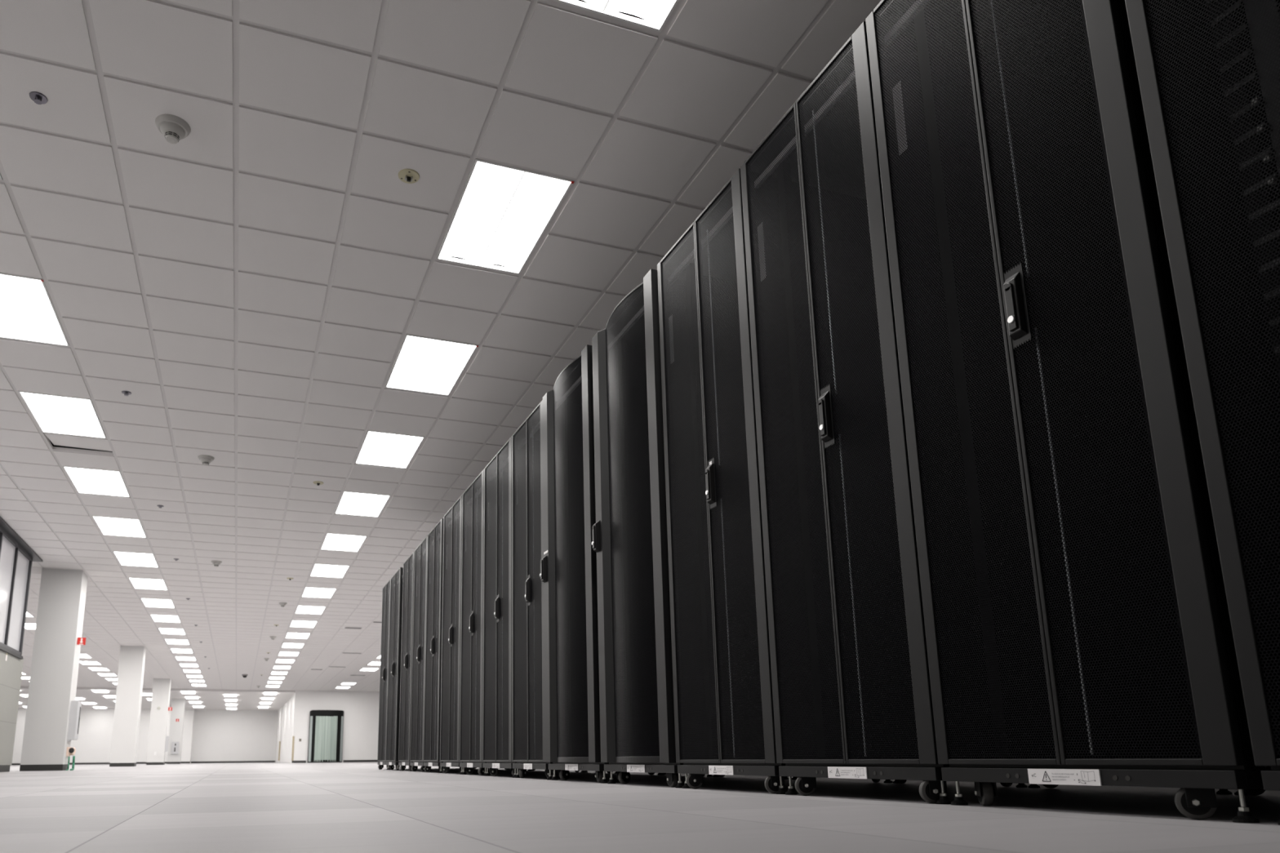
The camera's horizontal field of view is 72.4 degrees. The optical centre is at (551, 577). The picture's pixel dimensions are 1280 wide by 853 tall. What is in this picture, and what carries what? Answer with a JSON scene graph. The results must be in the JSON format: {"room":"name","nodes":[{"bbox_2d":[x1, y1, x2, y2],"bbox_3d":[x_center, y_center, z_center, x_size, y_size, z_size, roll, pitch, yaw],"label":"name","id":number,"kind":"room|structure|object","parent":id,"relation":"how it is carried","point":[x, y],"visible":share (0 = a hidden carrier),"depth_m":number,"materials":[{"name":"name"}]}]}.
{"room":"server room","nodes":[
{"label":"server room","id":0,"kind":"room"},
{"bbox_2d":[0,649,23,765],"bbox_3d":[-4.902,0.064,3.960,0.140,1.640,20.610,4,-12,-19],"label":"wall","id":1,"kind":"structure","parent":0,"point":[11,670],"depth_m":12.95,"materials":[{"name":"white paint"}]},
{"bbox_2d":[0,764,10,772],"bbox_3d":[-4.869,0.906,3.736,0.134,0.100,20.500,4,-12,-19],"label":"baseboard","id":2,"kind":"structure","parent":1,"relation":"attached to","point":[3,768],"depth_m":12.94,"materials":[{"name":"grey"}]},
{"bbox_2d":[0,515,43,659],"bbox_3d":[-4.877,-1.492,4.330,0.230,1.638,20.670,4,-12,-19],"label":"window","id":3,"kind":"structure","parent":1,"relation":"in","point":[16,557],"depth_m":12.82,"materials":[{"name":"grey"}]},
{"bbox_2d":[12,707,194,763],"bbox_3d":[-27.493,9.442,51.665,11.360,3.270,0.950,4,-12,-19],"label":"wall","id":4,"kind":"structure","parent":0,"point":[93,744],"depth_m":51.46,"materials":[{"name":"paint"}]},
{"bbox_2d":[10,761,190,765],"bbox_3d":[-27.316,10.901,50.900,11.360,0.100,0.012,4,-12,-19],"label":"baseboard","id":5,"kind":"structure","parent":4,"relation":"attached to","point":[83,763],"depth_m":51.02,"materials":[{"name":"grey"}]},
{"bbox_2d":[191,710,277,761],"bbox_3d":[-19.820,10.005,54.765,5.210,3.270,0.150,4,-12,-19],"label":"wall","id":6,"kind":"structure","parent":0,"point":[218,735],"depth_m":54.64,"materials":[{"name":"paint"}]},
{"bbox_2d":[191,760,275,763],"bbox_3d":[-19.890,11.534,54.329,4.950,0.100,0.012,4,-12,-19],"label":"baseboard","id":7,"kind":"structure","parent":6,"relation":"attached to","point":[238,761],"depth_m":54.31,"materials":[{"name":"grey"}]},
{"bbox_2d":[275,693,294,763],"bbox_3d":[-14.782,8.582,48.141,0.250,3.270,15.992,4,-12,-19],"label":"wall","id":8,"kind":"structure","parent":0,"point":[285,713],"depth_m":46.97,"materials":[{"name":"paint"}]},
{"bbox_2d":[278,741,280,760],"bbox_3d":[-16.042,10.216,51.161,0.082,1.120,0.082,4,-12,-19],"label":"guard","id":9,"kind":"object","parent":8,"relation":"attached to","point":[279,741],"visible":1,"depth_m":51.11,"materials":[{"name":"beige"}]},
{"bbox_2d":[291,760,306,763],"bbox_3d":[-11.759,8.567,40.400,0.640,0.100,0.012,4,-12,-19],"label":"baseboard","id":10,"kind":"structure","parent":8,"relation":"attached to","point":[292,762],"depth_m":40.39,"materials":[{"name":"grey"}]},
{"bbox_2d":[293,690,379,763],"bbox_3d":[-8.722,7.179,41.883,7.180,3.358,0.150,4,-12,-19],"label":"wall","id":11,"kind":"structure","parent":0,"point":[360,708],"depth_m":41.46,"materials":[{"name":"paint"}]},
{"bbox_2d":[291,736,294,760],"bbox_3d":[-12.052,7.960,40.460,0.082,1.120,0.082,4,-12,-19],"label":"guard","id":12,"kind":"object","parent":11,"relation":"attached to","point":[293,737],"visible":1,"depth_m":40.42,"materials":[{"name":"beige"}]},
{"bbox_2d":[306,710,343,763],"bbox_3d":[-10.600,7.462,40.832,1.580,2.416,0.420,4,-12,-19],"label":"door","id":13,"kind":"structure","parent":11,"relation":"attached to","point":[326,729],"depth_m":40.68,"materials":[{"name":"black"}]},
{"bbox_2d":[343,760,379,762],"bbox_3d":[-7.576,8.827,41.864,4.840,0.100,0.012,4,-12,-19],"label":"baseboard","id":14,"kind":"structure","parent":11,"relation":"attached to","point":[344,761],"depth_m":41.33,"materials":[{"name":"grey"}]},
{"bbox_2d":[0,0,880,711],"bbox_3d":[-10.922,1.968,24.732,24.416,0.155,64.715,4,-12,-19],"label":"ceiling","id":15,"kind":"structure","parent":0,"point":[255,281],"depth_m":5.61,"materials":[{"name":"tile"}]},
{"bbox_2d":[24,623,35,629],"bbox_3d":[-12.465,1.160,20.964,0.574,0.056,1.027,4,-12,-19],"label":"ceiling light","id":16,"kind":"object","parent":15,"relation":"attached to","point":[28,626],"visible":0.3,"depth_m":21.08,"materials":[{"name":"white plastic"}]},
{"bbox_2d":[0,272,69,346],"bbox_3d":[-3.900,-1.964,6.290,0.578,0.060,1.027,4,-12,-19],"label":"ceiling light","id":17,"kind":"object","parent":15,"relation":"attached to","point":[28,311],"visible":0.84,"depth_m":6.38,"materials":[{"name":"white plastic"}]},
{"bbox_2d":[29,91,48,104],"bbox_3d":[-2.527,-2.351,4.276,0.080,0.026,0.080,4,-12,-19],"label":"sprinkler","id":18,"kind":"object","parent":15,"relation":"attached to","point":[38,98],"visible":1,"depth_m":4.27,"materials":[{"name":"silver metal"}]},
{"bbox_2d":[17,391,106,438],"bbox_3d":[-4.614,-1.553,8.249,0.574,0.056,1.027,4,-12,-19],"label":"ceiling light","id":19,"kind":"object","parent":15,"relation":"attached to","point":[75,415],"visible":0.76,"depth_m":8.26,"materials":[{"name":"white plastic"}]},
{"bbox_2d":[80,654,91,657],"bbox_3d":[-14.600,2.400,26.844,0.574,0.056,1.027,4,-12,-19],"label":"ceiling light","id":20,"kind":"object","parent":15,"relation":"attached to","point":[81,655],"visible":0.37,"depth_m":27.14,"materials":[{"name":"white"}]},
{"bbox_2d":[79,661,102,665],"bbox_3d":[-15.311,2.813,28.804,0.574,0.056,1.027,4,-12,-19],"label":"ceiling light","id":21,"kind":"object","parent":15,"relation":"attached to","point":[81,662],"visible":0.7,"depth_m":29.02,"materials":[{"name":"white plastic"}]},
{"bbox_2d":[79,661,98,664],"bbox_3d":[-15.311,2.816,28.803,0.550,0.033,1.003,4,-12,-19],"label":"diffuser","id":22,"kind":"object","parent":21,"relation":"attached to","point":[82,662],"depth_m":28.92,"materials":[{"name":"white plastic"}]},
{"bbox_2d":[62,466,130,497],"bbox_3d":[-5.325,-1.140,10.209,0.574,0.056,1.027,4,-12,-19],"label":"ceiling light","id":23,"kind":"object","parent":15,"relation":"attached to","point":[106,482],"visible":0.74,"depth_m":10.24,"materials":[{"name":"white plastic"}]},
{"bbox_2d":[88,667,109,671],"bbox_3d":[-16.022,3.226,30.764,0.574,0.056,1.027,4,-12,-19],"label":"ceiling light","id":24,"kind":"object","parent":15,"relation":"attached to","point":[91,668],"visible":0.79,"depth_m":30.95,"materials":[{"name":"white"}]},
{"bbox_2d":[88,667,107,670],"bbox_3d":[-16.022,3.229,30.763,0.550,0.033,1.003,4,-12,-19],"label":"diffuser","id":25,"kind":"object","parent":24,"relation":"attached to","point":[91,668],"depth_m":30.88,"materials":[{"name":"white"}]},
{"bbox_2d":[91,689,109,693],"bbox_3d":[-20.166,5.091,38.838,0.574,0.056,1.027,4,-12,-19],"label":"ceiling light","id":26,"kind":"object","parent":15,"relation":"attached to","point":[93,691],"visible":1,"depth_m":38.82,"materials":[{"name":"white"}]},
{"bbox_2d":[97,673,116,675],"bbox_3d":[-16.734,3.639,32.724,0.574,0.056,1.027,4,-12,-19],"label":"ceiling light","id":27,"kind":"object","parent":15,"relation":"attached to","point":[100,674],"visible":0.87,"depth_m":32.91,"materials":[{"name":"white"}]},
{"bbox_2d":[92,515,146,537],"bbox_3d":[-6.036,-0.727,12.169,0.574,0.056,1.027,4,-12,-19],"label":"ceiling light","id":28,"kind":"object","parent":15,"relation":"attached to","point":[107,526],"visible":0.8,"depth_m":12.22,"materials":[{"name":"white plastic"}]},
{"bbox_2d":[121,391,131,395],"bbox_3d":[-3.772,-1.628,7.706,0.080,0.026,0.080,4,-12,-19],"label":"sprinkler","id":29,"kind":"object","parent":15,"relation":"attached to","point":[125,393],"visible":1,"depth_m":7.70,"materials":[{"name":"silver metal"}]},
{"bbox_2d":[113,551,158,567],"bbox_3d":[-6.748,-0.314,14.129,0.574,0.056,1.027,4,-12,-19],"label":"ceiling light","id":30,"kind":"object","parent":15,"relation":"attached to","point":[140,559],"visible":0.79,"depth_m":14.20,"materials":[{"name":"white plastic"}]},
{"bbox_2d":[142,693,151,696],"bbox_3d":[-19.069,5.514,40.936,0.574,0.056,1.027,4,-12,-19],"label":"ceiling light","id":31,"kind":"object","parent":15,"relation":"attached to","point":[143,694],"visible":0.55,"depth_m":40.56,"materials":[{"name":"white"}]},
{"bbox_2d":[128,577,167,590],"bbox_3d":[-7.459,0.100,16.089,0.574,0.056,1.027,4,-12,-19],"label":"ceiling light","id":32,"kind":"object","parent":15,"relation":"attached to","point":[149,584],"visible":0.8,"depth_m":16.17,"materials":[{"name":"white plastic"}]},
{"bbox_2d":[140,598,174,608],"bbox_3d":[-8.171,0.513,18.049,0.574,0.056,1.027,4,-12,-19],"label":"ceiling light","id":33,"kind":"object","parent":15,"relation":"attached to","point":[148,602],"visible":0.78,"depth_m":18.17,"materials":[{"name":"white plastic"}]},
{"bbox_2d":[150,614,181,622],"bbox_3d":[-8.882,0.926,20.009,0.574,0.056,1.027,4,-12,-19],"label":"ceiling light","id":34,"kind":"object","parent":15,"relation":"attached to","point":[156,618],"visible":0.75,"depth_m":20.14,"materials":[{"name":"white plastic"}]},
{"bbox_2d":[158,628,185,635],"bbox_3d":[-9.593,1.339,21.969,0.574,0.056,1.027,4,-12,-19],"label":"ceiling light","id":35,"kind":"object","parent":15,"relation":"attached to","point":[163,631],"visible":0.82,"depth_m":22.11,"materials":[{"name":"white plastic"}]},
{"bbox_2d":[155,114,191,143],"bbox_3d":[-1.952,-2.285,4.471,0.170,0.088,0.170,4,-12,-19],"label":"smoke detector","id":36,"kind":"object","parent":15,"relation":"attached to","point":[174,128],"visible":1,"depth_m":4.44,"materials":[{"name":"grey plastic"}]},
{"bbox_2d":[164,639,189,644],"bbox_3d":[-10.305,1.752,23.929,0.574,0.056,1.027,4,-12,-19],"label":"ceiling light","id":37,"kind":"object","parent":15,"relation":"attached to","point":[168,641],"visible":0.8,"depth_m":24.12,"materials":[{"name":"white plastic"}]},
{"bbox_2d":[170,648,192,653],"bbox_3d":[-11.016,2.165,25.889,0.574,0.056,1.027,4,-12,-19],"label":"ceiling light","id":38,"kind":"object","parent":15,"relation":"attached to","point":[181,651],"visible":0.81,"depth_m":26.07,"materials":[{"name":"white plastic"}]},
{"bbox_2d":[175,657,195,660],"bbox_3d":[-11.728,2.578,27.849,0.574,0.056,1.027,4,-12,-19],"label":"ceiling light","id":39,"kind":"object","parent":15,"relation":"attached to","point":[177,658],"visible":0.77,"depth_m":28.03,"materials":[{"name":"white plastic"}]},
{"bbox_2d":[179,663,198,666],"bbox_3d":[-12.439,2.991,29.809,0.574,0.056,1.027,4,-12,-19],"label":"ceiling light","id":40,"kind":"object","parent":15,"relation":"attached to","point":[180,664],"visible":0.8,"depth_m":30.01,"materials":[{"name":"white plastic"}]},
{"bbox_2d":[182,670,200,672],"bbox_3d":[-13.150,3.404,31.769,0.574,0.056,1.027,4,-12,-19],"label":"ceiling light","id":41,"kind":"object","parent":15,"relation":"attached to","point":[184,671],"visible":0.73,"depth_m":32.04,"materials":[{"name":"white"}]},
{"bbox_2d":[185,696,198,699],"bbox_3d":[-17.967,6.013,43.400,0.574,0.056,1.027,4,-12,-19],"label":"ceiling light","id":42,"kind":"object","parent":15,"relation":"attached to","point":[186,697],"visible":1,"depth_m":43.32,"materials":[{"name":"white"}]},
{"bbox_2d":[186,675,202,677],"bbox_3d":[-13.862,3.817,33.729,0.574,0.056,1.027,4,-12,-19],"label":"ceiling light","id":43,"kind":"object","parent":15,"relation":"attached to","point":[188,676],"visible":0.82,"depth_m":33.90,"materials":[{"name":"white"}]},
{"bbox_2d":[189,680,204,682],"bbox_3d":[-14.573,4.230,35.689,0.574,0.056,1.027,4,-12,-19],"label":"ceiling light","id":44,"kind":"object","parent":15,"relation":"attached to","point":[190,681],"visible":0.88,"depth_m":36.01,"materials":[{"name":"white"}]},
{"bbox_2d":[191,684,206,686],"bbox_3d":[-15.285,4.643,37.649,0.574,0.056,1.027,4,-12,-19],"label":"ceiling light","id":45,"kind":"object","parent":15,"relation":"attached to","point":[193,685],"visible":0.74,"depth_m":37.99,"materials":[{"name":"white"}]},
{"bbox_2d":[197,454,214,466],"bbox_3d":[-3.731,-1.252,9.371,0.170,0.088,0.170,4,-12,-19],"label":"smoke detector","id":46,"kind":"object","parent":15,"relation":"attached to","point":[206,460],"visible":1,"depth_m":9.33,"materials":[{"name":"grey plastic"}]},
{"bbox_2d":[210,560,222,566],"bbox_3d":[-5.509,-0.219,14.271,0.170,0.088,0.170,4,-12,-19],"label":"smoke detector","id":47,"kind":"object","parent":15,"relation":"attached to","point":[215,563],"visible":1,"depth_m":14.23,"materials":[{"name":"grey"}]},
{"bbox_2d":[223,694,236,697],"bbox_3d":[-15.592,5.731,42.153,0.574,0.056,1.027,4,-12,-19],"label":"ceiling light","id":48,"kind":"object","parent":15,"relation":"attached to","point":[224,695],"visible":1,"depth_m":42.28,"materials":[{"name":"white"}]},
{"bbox_2d":[262,697,274,700],"bbox_3d":[-14.570,6.224,44.589,0.574,0.056,1.027,4,-12,-19],"label":"ceiling light","id":49,"kind":"object","parent":15,"relation":"attached to","point":[263,699],"visible":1,"depth_m":44.82,"materials":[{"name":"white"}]},
{"bbox_2d":[263,692,277,695],"bbox_3d":[-13.349,5.515,41.223,0.574,0.056,1.027,4,-12,-19],"label":"ceiling light","id":50,"kind":"object","parent":15,"relation":"attached to","point":[264,693],"visible":1,"depth_m":40.99,"materials":[{"name":"white"}]},
{"bbox_2d":[269,676,284,679],"bbox_3d":[-10.990,3.996,34.734,0.574,0.056,1.027,4,-12,-19],"label":"ceiling light","id":51,"kind":"object","parent":15,"relation":"attached to","point":[270,677],"visible":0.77,"depth_m":34.98,"materials":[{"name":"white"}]},
{"bbox_2d":[271,671,288,675],"bbox_3d":[-10.278,3.583,32.774,0.574,0.056,1.027,4,-12,-19],"label":"ceiling light","id":52,"kind":"object","parent":15,"relation":"attached to","point":[272,673],"visible":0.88,"depth_m":32.95,"materials":[{"name":"white"}]},
{"bbox_2d":[273,666,291,669],"bbox_3d":[-9.567,3.170,30.814,0.574,0.056,1.027,4,-12,-19],"label":"ceiling light","id":53,"kind":"object","parent":15,"relation":"attached to","point":[274,667],"visible":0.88,"depth_m":31.02,"materials":[{"name":"white plastic"}]},
{"bbox_2d":[275,659,294,662],"bbox_3d":[-8.855,2.756,28.854,0.574,0.056,1.027,4,-12,-19],"label":"ceiling light","id":54,"kind":"object","parent":15,"relation":"attached to","point":[277,660],"visible":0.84,"depth_m":29.01,"materials":[{"name":"white plastic"}]},
{"bbox_2d":[278,652,299,656],"bbox_3d":[-8.144,2.343,26.894,0.574,0.056,1.027,4,-12,-19],"label":"ceiling light","id":55,"kind":"object","parent":15,"relation":"attached to","point":[295,654],"visible":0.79,"depth_m":27.03,"materials":[{"name":"white plastic"}]},
{"bbox_2d":[281,643,304,648],"bbox_3d":[-7.433,1.930,24.934,0.574,0.056,1.027,4,-12,-19],"label":"ceiling light","id":56,"kind":"object","parent":15,"relation":"attached to","point":[284,645],"visible":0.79,"depth_m":25.10,"materials":[{"name":"white plastic"}]},
{"bbox_2d":[284,632,310,639],"bbox_3d":[-6.721,1.517,22.974,0.574,0.056,1.027,4,-12,-19],"label":"ceiling light","id":57,"kind":"object","parent":15,"relation":"attached to","point":[305,636],"visible":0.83,"depth_m":23.12,"materials":[{"name":"white plastic"}]},
{"bbox_2d":[289,620,316,627],"bbox_3d":[-6.010,1.104,21.014,0.574,0.056,1.027,4,-12,-19],"label":"ceiling light","id":58,"kind":"object","parent":15,"relation":"attached to","point":[300,624],"visible":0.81,"depth_m":21.15,"materials":[{"name":"white plastic"}]},
{"bbox_2d":[295,605,325,614],"bbox_3d":[-5.298,0.691,19.054,0.574,0.056,1.027,4,-12,-19],"label":"ceiling light","id":59,"kind":"object","parent":15,"relation":"attached to","point":[300,609],"visible":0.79,"depth_m":19.16,"materials":[{"name":"white plastic"}]},
{"bbox_2d":[313,480,323,485],"bbox_3d":[-2.760,-1.104,10.268,0.120,0.034,0.120,4,-12,-19],"label":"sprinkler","id":60,"kind":"object","parent":15,"relation":"attached to","point":[317,482],"visible":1,"depth_m":10.25,"materials":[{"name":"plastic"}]},
{"bbox_2d":[302,587,336,598],"bbox_3d":[-4.587,0.278,17.094,0.574,0.056,1.027,4,-12,-19],"label":"ceiling light","id":61,"kind":"object","parent":15,"relation":"attached to","point":[314,592],"visible":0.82,"depth_m":17.19,"materials":[{"name":"white plastic"}]},
{"bbox_2d":[310,564,349,577],"bbox_3d":[-3.876,-0.135,15.134,0.574,0.056,1.027,4,-12,-19],"label":"ceiling light","id":62,"kind":"object","parent":15,"relation":"attached to","point":[326,571],"visible":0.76,"depth_m":15.21,"materials":[{"name":"white plastic"}]},
{"bbox_2d":[320,533,366,551],"bbox_3d":[-3.164,-0.548,13.174,0.574,0.056,1.027,4,-12,-19],"label":"ceiling light","id":63,"kind":"object","parent":15,"relation":"attached to","point":[340,542],"visible":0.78,"depth_m":13.23,"materials":[{"name":"white plastic"}]},
{"bbox_2d":[334,491,390,516],"bbox_3d":[-2.453,-0.961,11.214,0.574,0.056,1.027,4,-12,-19],"label":"ceiling light","id":64,"kind":"object","parent":15,"relation":"attached to","point":[357,504],"visible":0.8,"depth_m":11.25,"materials":[{"name":"white plastic"}]},
{"bbox_2d":[359,667,378,671],"bbox_3d":[-6.695,3.348,31.819,0.574,0.056,1.027,4,-12,-19],"label":"ceiling light","id":65,"kind":"object","parent":15,"relation":"attached to","point":[362,668],"visible":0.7,"depth_m":32.10,"materials":[{"name":"white"}]},
{"bbox_2d":[360,668,377,671],"bbox_3d":[-6.695,3.352,31.818,0.550,0.033,1.003,4,-12,-19],"label":"diffuser","id":66,"kind":"object","parent":65,"relation":"attached to","point":[362,669],"depth_m":32.11,"materials":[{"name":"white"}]},
{"bbox_2d":[367,662,380,665],"bbox_3d":[-5.983,2.935,29.859,0.574,0.056,1.027,4,-12,-19],"label":"ceiling light","id":67,"kind":"object","parent":15,"relation":"attached to","point":[371,663],"visible":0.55,"depth_m":30.12,"materials":[{"name":"white"}]},
{"bbox_2d":[355,430,424,468],"bbox_3d":[-1.741,-1.374,9.254,0.574,0.056,1.027,4,-12,-19],"label":"ceiling light","id":68,"kind":"object","parent":15,"relation":"attached to","point":[382,448],"visible":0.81,"depth_m":9.27,"materials":[{"name":"white plastic"}]},
{"bbox_2d":[398,168,419,183],"bbox_3d":[-0.804,-2.240,4.878,0.120,0.034,0.120,4,-12,-19],"label":"sprinkler head","id":69,"kind":"object","parent":15,"relation":"attached to","point":[406,175],"visible":1,"depth_m":4.87,"materials":[{"name":"beige metal"}]},
{"bbox_2d":[385,333,478,395],"bbox_3d":[-1.028,-1.785,7.295,0.578,0.060,1.027,4,-12,-19],"label":"ceiling light","id":70,"kind":"object","parent":15,"relation":"attached to","point":[421,362],"visible":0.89,"depth_m":7.29,"materials":[{"name":"white plastic"}]},
{"bbox_2d":[435,158,574,274],"bbox_3d":[-0.317,-2.198,5.335,0.578,0.060,1.027,4,-12,-19],"label":"ceiling light","id":71,"kind":"object","parent":15,"relation":"attached to","point":[502,212],"visible":0.84,"depth_m":5.30,"materials":[{"name":"white plastic"}]},
{"bbox_2d":[552,0,679,31],"bbox_3d":[0.393,-2.614,3.374,0.574,0.056,1.027,4,-12,-19],"label":"ceiling light","id":72,"kind":"object","parent":15,"relation":"attached to","point":[657,12],"visible":1,"depth_m":3.84,"materials":[{"name":"white plastic"}]},
{"bbox_2d":[583,0,675,27],"bbox_3d":[0.393,-2.610,3.374,0.550,0.033,1.003,4,-12,-19],"label":"diffuser","id":73,"kind":"object","parent":72,"relation":"attached to","point":[657,12],"depth_m":3.84,"materials":[{"name":"white plastic"}]},
{"bbox_2d":[0,762,1279,852],"bbox_3d":[-11.141,5.315,24.226,24.000,0.100,64.600,4,-12,-19],"label":"floor","id":74,"kind":"structure","parent":0,"point":[240,807],"depth_m":1.97,"materials":[{"name":"white tile"}]},
{"bbox_2d":[19,568,88,771],"bbox_3d":[-8.365,1.546,14.641,0.611,3.338,0.541,4,-12,-19],"label":"support column","id":75,"kind":"structure","parent":74,"relation":"on","point":[54,673],"depth_m":14.41,"materials":[{"name":"paint"}]},
{"bbox_2d":[66,746,75,756],"bbox_3d":[-8.032,2.913,14.529,0.103,0.150,0.262,4,-12,-19],"label":"junction box","id":76,"kind":"object","parent":75,"relation":"attached to","point":[70,751],"visible":1,"depth_m":14.46,"materials":[{"name":"beige plastic"}]},
{"bbox_2d":[68,747,74,753],"bbox_3d":[-7.997,2.879,14.468,0.030,0.090,0.090,-10,-15,38],"label":"socket","id":77,"kind":"object","parent":76,"relation":"attached to","point":[71,750],"depth_m":14.46,"materials":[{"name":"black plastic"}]},
{"bbox_2d":[69,755,75,770],"bbox_3d":[-7.951,3.084,14.422,0.041,0.244,0.318,4,-13,-23],"label":"cable","id":78,"kind":"object","parent":76,"relation":"attached to","point":[73,757],"visible":0.92,"depth_m":14.53,"materials":[{"name":"green plastic"}]},
{"bbox_2d":[67,700,81,742],"bbox_3d":[-8.034,2.424,14.635,0.112,0.670,0.330,4,-12,-19],"label":"electrical panel","id":79,"kind":"object","parent":75,"relation":"attached to","point":[75,709],"visible":1,"depth_m":14.51,"materials":[{"name":"grey metal"}]},
{"bbox_2d":[76,637,85,644],"bbox_3d":[-7.987,1.084,14.761,0.125,0.125,0.010,4,-12,-19],"label":"fire sign","id":80,"kind":"object","parent":75,"relation":"attached to","point":[81,641],"visible":1,"depth_m":14.76,"materials":[{"name":"red plastic"}]},
{"bbox_2d":[109,645,146,766],"bbox_3d":[-11.950,3.627,24.516,0.611,3.338,0.541,4,-12,-19],"label":"support column","id":81,"kind":"structure","parent":74,"relation":"on","point":[125,737],"depth_m":24.29,"materials":[{"name":"paint"}]},
{"bbox_2d":[146,678,171,764],"bbox_3d":[-15.484,5.680,34.253,0.611,3.338,0.541,4,-12,-19],"label":"support column","id":82,"kind":"structure","parent":74,"relation":"on","point":[157,733],"depth_m":34.02,"materials":[{"name":"paint"}]},
{"bbox_2d":[164,736,168,751],"bbox_3d":[-15.133,6.545,34.166,0.095,0.600,0.320,4,-12,-19],"label":"electrical panel","id":83,"kind":"object","parent":82,"relation":"attached to","point":[166,737],"visible":1,"depth_m":34.03,"materials":[{"name":"grey"}]},
{"bbox_2d":[166,698,185,764],"bbox_3d":[-19.065,7.802,44.111,0.611,3.250,0.541,4,-12,-19],"label":"support column","id":84,"kind":"structure","parent":74,"relation":"on","point":[175,732],"depth_m":43.90,"materials":[{"name":"paint"}]},
{"bbox_2d":[170,742,179,754],"bbox_3d":[-18.930,8.571,43.664,0.340,0.620,0.073,4,-12,-19],"label":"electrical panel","id":85,"kind":"object","parent":84,"relation":"attached to","point":[175,745],"visible":1,"depth_m":43.63,"materials":[{"name":"grey metal"}]},
{"bbox_2d":[377,578,400,769],"bbox_3d":[-1.641,1.289,11.417,1.175,2.400,0.666,4,-12,-19],"label":"rack","id":86,"kind":"object","parent":74,"relation":"on","point":[386,589],"visible":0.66,"depth_m":11.25,"materials":[{"name":"black metal"}]},
{"bbox_2d":[385,567,488,770],"bbox_3d":[-1.408,1.153,10.774,1.175,2.400,0.720,4,-12,-19],"label":"rack","id":87,"kind":"object","parent":74,"relation":"on","point":[397,580],"visible":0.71,"depth_m":10.54,"materials":[{"name":"black metal"}]},
{"bbox_2d":[398,551,509,771],"bbox_3d":[-1.110,0.980,9.954,1.175,2.400,0.671,4,-12,-19],"label":"rack","id":88,"kind":"object","parent":74,"relation":"on","point":[408,566],"visible":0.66,"depth_m":9.78,"materials":[{"name":"black metal"}]},
{"bbox_2d":[409,535,529,772],"bbox_3d":[-0.868,0.839,9.285,1.175,2.400,0.711,4,-12,-19],"label":"rack","id":89,"kind":"object","parent":74,"relation":"on","point":[417,711],"visible":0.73,"depth_m":9.14,"materials":[{"name":"black metal"}]},
{"bbox_2d":[422,518,535,773],"bbox_3d":[-0.633,0.703,8.638,1.175,2.400,0.684,4,-12,-19],"label":"rack","id":90,"kind":"object","parent":74,"relation":"on","point":[432,718],"visible":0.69,"depth_m":8.43,"materials":[{"name":"black metal"}]},
{"bbox_2d":[440,495,582,774],"bbox_3d":[-0.373,0.552,7.923,1.175,2.400,0.728,4,-12,-19],"label":"rack","id":91,"kind":"object","parent":74,"relation":"on","point":[452,519],"visible":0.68,"depth_m":7.75,"materials":[{"name":"black metal"}]},
{"bbox_2d":[458,469,617,776],"bbox_3d":[-0.127,0.409,7.243,1.175,2.400,0.719,4,-12,-19],"label":"rack","id":92,"kind":"object","parent":74,"relation":"on","point":[473,499],"visible":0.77,"depth_m":7.06,"materials":[{"name":"black metal"}]},
{"bbox_2d":[482,436,660,777],"bbox_3d":[0.122,0.265,6.558,1.175,2.400,0.755,4,-12,-19],"label":"rack","id":93,"kind":"object","parent":74,"relation":"on","point":[497,504],"visible":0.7,"depth_m":6.37,"materials":[{"name":"black metal"}]},
{"bbox_2d":[511,400,712,780],"bbox_3d":[0.367,0.123,5.885,1.175,2.400,0.694,4,-12,-19],"label":"rack","id":94,"kind":"object","parent":74,"relation":"on","point":[528,680],"visible":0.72,"depth_m":5.72,"materials":[{"name":"black metal"}]},
{"bbox_2d":[539,344,789,783],"bbox_3d":[0.614,-0.028,5.167,1.199,2.400,0.803,4,-12,-19],"label":"rack","id":95,"kind":"object","parent":74,"relation":"on","point":[568,565],"visible":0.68,"depth_m":4.99,"materials":[{"name":"black metal"}]},
{"bbox_2d":[591,268,893,787],"bbox_3d":[0.892,-0.190,4.403,1.199,2.400,0.775,4,-12,-19],"label":"rack","id":96,"kind":"object","parent":74,"relation":"on","point":[629,534],"visible":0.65,"depth_m":4.22,"materials":[{"name":"black metal"}]},
{"bbox_2d":[657,168,1027,794],"bbox_3d":[1.158,-0.337,3.705,1.175,2.400,0.726,4,-12,-19],"label":"rack","id":97,"kind":"object","parent":74,"relation":"on","point":[724,723],"visible":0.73,"depth_m":3.54,"materials":[{"name":"black metal"}]},
{"bbox_2d":[740,21,1232,804],"bbox_3d":[1.405,-0.480,3.025,1.175,2.400,0.732,4,-12,-19],"label":"rack","id":98,"kind":"object","parent":74,"relation":"on","point":[851,691],"visible":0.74,"depth_m":2.89,"materials":[{"name":"black metal"}]},
{"bbox_2d":[829,768,864,777],"bbox_3d":[0.884,0.587,2.611,0.001,0.027,0.159,4,-12,-19],"label":"print","id":99,"kind":"object","parent":98,"relation":"attached to","point":[837,768],"depth_m":2.62},
{"bbox_2d":[865,0,1271,823],"bbox_3d":[1.652,-0.624,2.342,1.175,2.400,0.739,4,-12,-19],"label":"rack","id":100,"kind":"object","parent":74,"relation":"on","point":[1078,628],"visible":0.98,"depth_m":2.17,"materials":[{"name":"black metal"}]},
{"bbox_2d":[1031,771,1095,783],"bbox_3d":[1.132,0.443,1.929,0.001,0.027,0.160,4,-12,-19],"label":"print","id":101,"kind":"object","parent":100,"relation":"attached to","point":[1045,771],"depth_m":1.93},
{"bbox_2d":[1124,0,1279,825],"bbox_3d":[1.908,-0.772,1.638,1.175,2.400,0.733,4,-12,-19],"label":"rack","id":102,"kind":"object","parent":74,"relation":"on","point":[1208,71],"visible":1,"depth_m":1.70,"materials":[{"name":"black metal"}]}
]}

